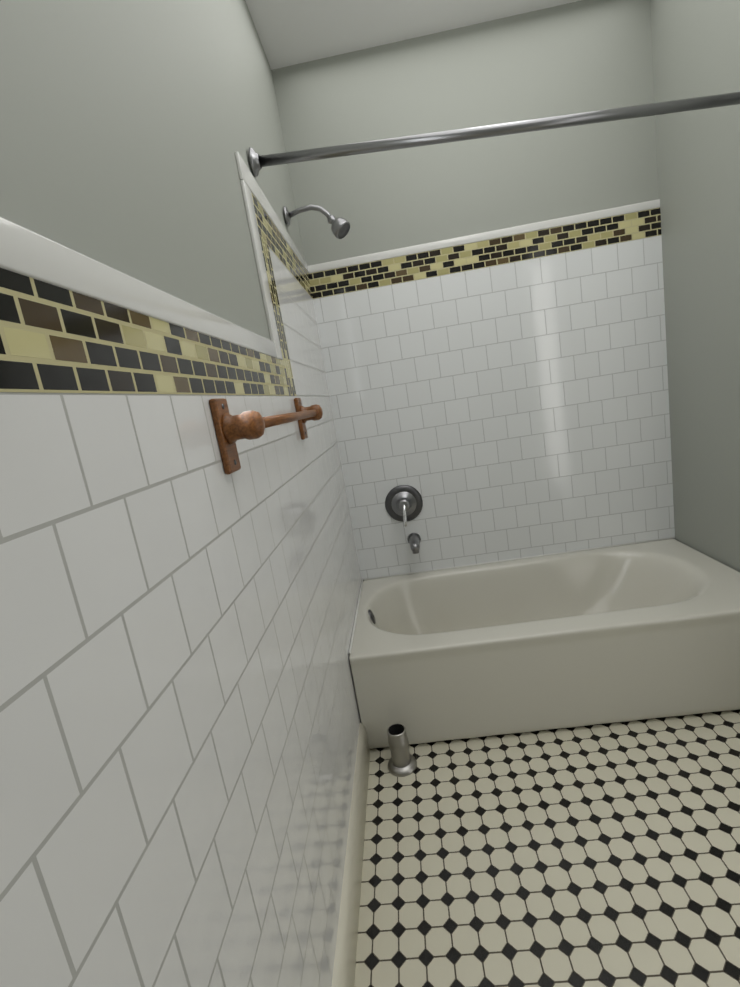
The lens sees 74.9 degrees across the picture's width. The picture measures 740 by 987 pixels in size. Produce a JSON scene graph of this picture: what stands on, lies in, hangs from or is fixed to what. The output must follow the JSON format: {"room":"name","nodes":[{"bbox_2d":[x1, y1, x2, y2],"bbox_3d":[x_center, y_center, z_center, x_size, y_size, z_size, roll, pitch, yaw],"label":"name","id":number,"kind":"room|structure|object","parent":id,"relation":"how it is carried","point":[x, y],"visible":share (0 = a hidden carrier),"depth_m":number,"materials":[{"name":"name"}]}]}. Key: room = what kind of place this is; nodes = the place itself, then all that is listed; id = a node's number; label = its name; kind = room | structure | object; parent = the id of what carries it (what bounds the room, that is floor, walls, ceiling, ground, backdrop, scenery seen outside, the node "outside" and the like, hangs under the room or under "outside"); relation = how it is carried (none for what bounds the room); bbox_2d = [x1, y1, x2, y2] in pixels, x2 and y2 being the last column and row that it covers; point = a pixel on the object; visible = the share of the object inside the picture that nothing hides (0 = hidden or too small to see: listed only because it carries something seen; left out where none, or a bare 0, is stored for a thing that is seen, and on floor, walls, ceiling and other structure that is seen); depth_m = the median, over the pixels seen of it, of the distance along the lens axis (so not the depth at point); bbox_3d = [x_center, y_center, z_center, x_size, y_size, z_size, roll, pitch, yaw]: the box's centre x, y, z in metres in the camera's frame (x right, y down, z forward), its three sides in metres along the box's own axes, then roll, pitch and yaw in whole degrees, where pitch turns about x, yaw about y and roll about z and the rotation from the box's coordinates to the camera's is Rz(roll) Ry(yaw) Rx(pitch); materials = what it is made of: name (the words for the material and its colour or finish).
{"room":"bathroom","nodes":[
{"label":"bathroom","id":0,"kind":"room"},
{"bbox_2d":[0,0,304,339],"bbox_3d":[-0.287,-0.205,0.953,0.094,2.450,2.500,-9,11,5],"label":"wall","id":1,"kind":"structure","parent":0,"point":[129,129],"depth_m":0.66,"materials":[{"name":"grey paint"}]},
{"bbox_2d":[0,217,276,357],"bbox_3d":[-0.273,-0.216,0.500,0.009,0.040,1.420,-9,11,5],"label":"trim","id":2,"kind":"structure","parent":1,"relation":"attached to","point":[28,253],"depth_m":0.49,"materials":[{"name":"white ceramic"}]},
{"bbox_2d":[0,268,288,395],"bbox_3d":[-0.262,-0.158,0.543,0.006,0.092,1.482,-9,11,5],"label":"mosaic border","id":3,"kind":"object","parent":1,"relation":"attached to","point":[55,339],"depth_m":0.48,"materials":[{"name":"multicoloured tile"}]},
{"bbox_2d":[0,392,358,986],"bbox_3d":[-0.164,0.412,0.703,0.006,1.105,1.582,-9,11,5],"label":"tile wainscot","id":4,"kind":"structure","parent":1,"relation":"attached to","point":[179,731],"depth_m":0.49,"materials":[{"name":"white tile"}]},
{"bbox_2d":[209,398,322,474],"bbox_3d":[-0.182,-0.155,1.057,0.069,0.116,0.674,-9,11,5],"label":"towel rail","id":5,"kind":"object","parent":4,"relation":"attached to","point":[230,430],"visible":1,"depth_m":0.74,"materials":[{"name":"brown wood"}]},
{"bbox_2d":[240,180,282,359],"bbox_3d":[-0.265,-0.539,1.192,0.009,0.408,0.062,-9,11,5],"label":"trim","id":6,"kind":"structure","parent":1,"relation":"attached to","point":[259,257],"depth_m":1.18,"materials":[{"name":"white ceramic"}]},
{"bbox_2d":[235,151,308,272],"bbox_3d":[-0.282,-0.847,1.549,0.009,0.060,0.880,-9,11,5],"label":"trim","id":7,"kind":"structure","parent":1,"relation":"attached to","point":[246,175],"depth_m":1.31,"materials":[{"name":"white ceramic"}]},
{"bbox_2d":[259,235,296,395],"bbox_3d":[-0.247,-0.462,1.289,0.006,0.400,0.100,-9,11,5],"label":"mosaic","id":8,"kind":"object","parent":1,"relation":"attached to","point":[279,323],"visible":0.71,"depth_m":1.29},
{"bbox_2d":[251,192,312,298],"bbox_3d":[-0.269,-0.775,1.594,0.006,0.100,0.818,-9,11,5],"label":"mosaic","id":9,"kind":"object","parent":1,"relation":"attached to","point":[273,239],"visible":0.71,"depth_m":1.46},
{"bbox_2d":[269,247,361,668],"bbox_3d":[-0.157,-0.123,1.770,0.006,1.265,0.718,-9,11,5],"label":"wall tiles","id":10,"kind":"object","parent":1,"relation":"attached to","point":[296,303],"visible":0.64,"depth_m":1.67,"materials":[{"name":"white tile"}]},
{"bbox_2d":[284,204,349,238],"bbox_3d":[-0.178,-0.928,1.644,0.215,0.135,0.065,-8,11,8],"label":"shower head","id":11,"kind":"object","parent":1,"relation":"attached to","point":[340,227],"visible":1,"depth_m":1.64},
{"bbox_2d":[332,723,369,986],"bbox_3d":[-0.057,0.982,0.831,0.016,0.120,1.619,-9,11,5],"label":"baseboard","id":12,"kind":"structure","parent":1,"relation":"attached to","point":[345,955],"depth_m":1.13,"materials":[{"name":"beige paint"}]},
{"bbox_2d":[348,661,360,727],"bbox_3d":[-0.053,0.671,1.589,0.006,0.240,0.063,-9,11,5],"label":"wall tiles","id":13,"kind":"structure","parent":1,"relation":"attached to","point":[354,694],"depth_m":1.59,"materials":[{"name":"white tile"}]},
{"bbox_2d":[245,0,580,69],"bbox_3d":[0.646,-1.611,0.624,2.400,0.100,2.500,-9,11,5],"label":"ceiling","id":14,"kind":"structure","parent":0,"point":[292,32],"depth_m":1.71,"materials":[{"name":"white paint"}]},
{"bbox_2d":[272,0,658,265],"bbox_3d":[0.526,-0.554,2.070,1.620,2.450,0.094,-9,11,5],"label":"wall","id":15,"kind":"structure","parent":0,"point":[581,56],"depth_m":1.86,"materials":[{"name":"grey paint"}]},
{"bbox_2d":[308,199,659,273],"bbox_3d":[0.434,-1.022,1.928,1.400,0.030,0.009,-9,11,5],"label":"trim","id":16,"kind":"structure","parent":15,"relation":"attached to","point":[547,224],"depth_m":1.92,"materials":[{"name":"white ceramic"}]},
{"bbox_2d":[309,208,661,298],"bbox_3d":[0.445,-0.959,1.942,1.400,0.100,0.006,-9,11,5],"label":"mosaic","id":17,"kind":"object","parent":15,"relation":"attached to","point":[523,246],"visible":1,"depth_m":1.94},
{"bbox_2d":[313,235,674,578],"bbox_3d":[0.554,-0.297,2.068,1.400,1.265,0.006,-9,11,5],"label":"wall tile","id":18,"kind":"structure","parent":15,"relation":"attached to","point":[517,409],"depth_m":2.05,"materials":[{"name":"white tile"}]},
{"bbox_2d":[385,485,422,526],"bbox_3d":[0.149,0.054,2.115,0.168,0.172,0.082,-9,11,5],"label":"valve","id":19,"kind":"object","parent":18,"relation":"attached to","point":[404,503],"visible":1,"depth_m":2.13,"materials":[{"name":"silver metal"}]},
{"bbox_2d":[407,533,420,553],"bbox_3d":[0.196,0.220,2.116,0.060,0.061,0.139,-9,11,5],"label":"spout","id":20,"kind":"object","parent":18,"relation":"attached to","point":[414,542],"visible":1,"depth_m":2.08,"materials":[{"name":"silver metal"}]},
{"bbox_2d":[354,710,739,986],"bbox_3d":[1.054,0.861,1.097,2.400,0.100,2.500,-9,11,5],"label":"floor","id":21,"kind":"structure","parent":0,"point":[603,855],"depth_m":1.18,"materials":[{"name":"tile"}]},
{"bbox_2d":[387,723,416,776],"bbox_3d":[0.094,0.814,1.545,0.096,0.132,0.096,-9,11,5],"label":"stub","id":22,"kind":"object","parent":21,"relation":"on","point":[402,762],"visible":1,"depth_m":1.52,"materials":[{"name":"silver metal"}]},
{"bbox_2d":[349,537,739,748],"bbox_3d":[0.661,0.536,1.878,1.396,0.365,0.684,-9,11,5],"label":"bathtub","id":23,"kind":"object","parent":21,"relation":"on","point":[640,630],"visible":0.98,"depth_m":1.58,"materials":[{"name":"ceramic"}]},
{"bbox_2d":[650,0,739,571],"bbox_3d":[1.232,-0.535,1.365,0.120,2.450,1.224,-9,11,5],"label":"wall","id":24,"kind":"structure","parent":0,"point":[695,48],"depth_m":1.70,"materials":[{"name":"grey paint"}]},
{"bbox_2d":[249,92,739,176],"bbox_3d":[0.391,-0.923,1.214,1.404,0.156,0.064,-9,11,5],"label":"curtain rod","id":25,"kind":"object","parent":24,"relation":"attached to","point":[258,162],"visible":0.98,"depth_m":1.21,"materials":[{"name":"silver metal"}]}
]}

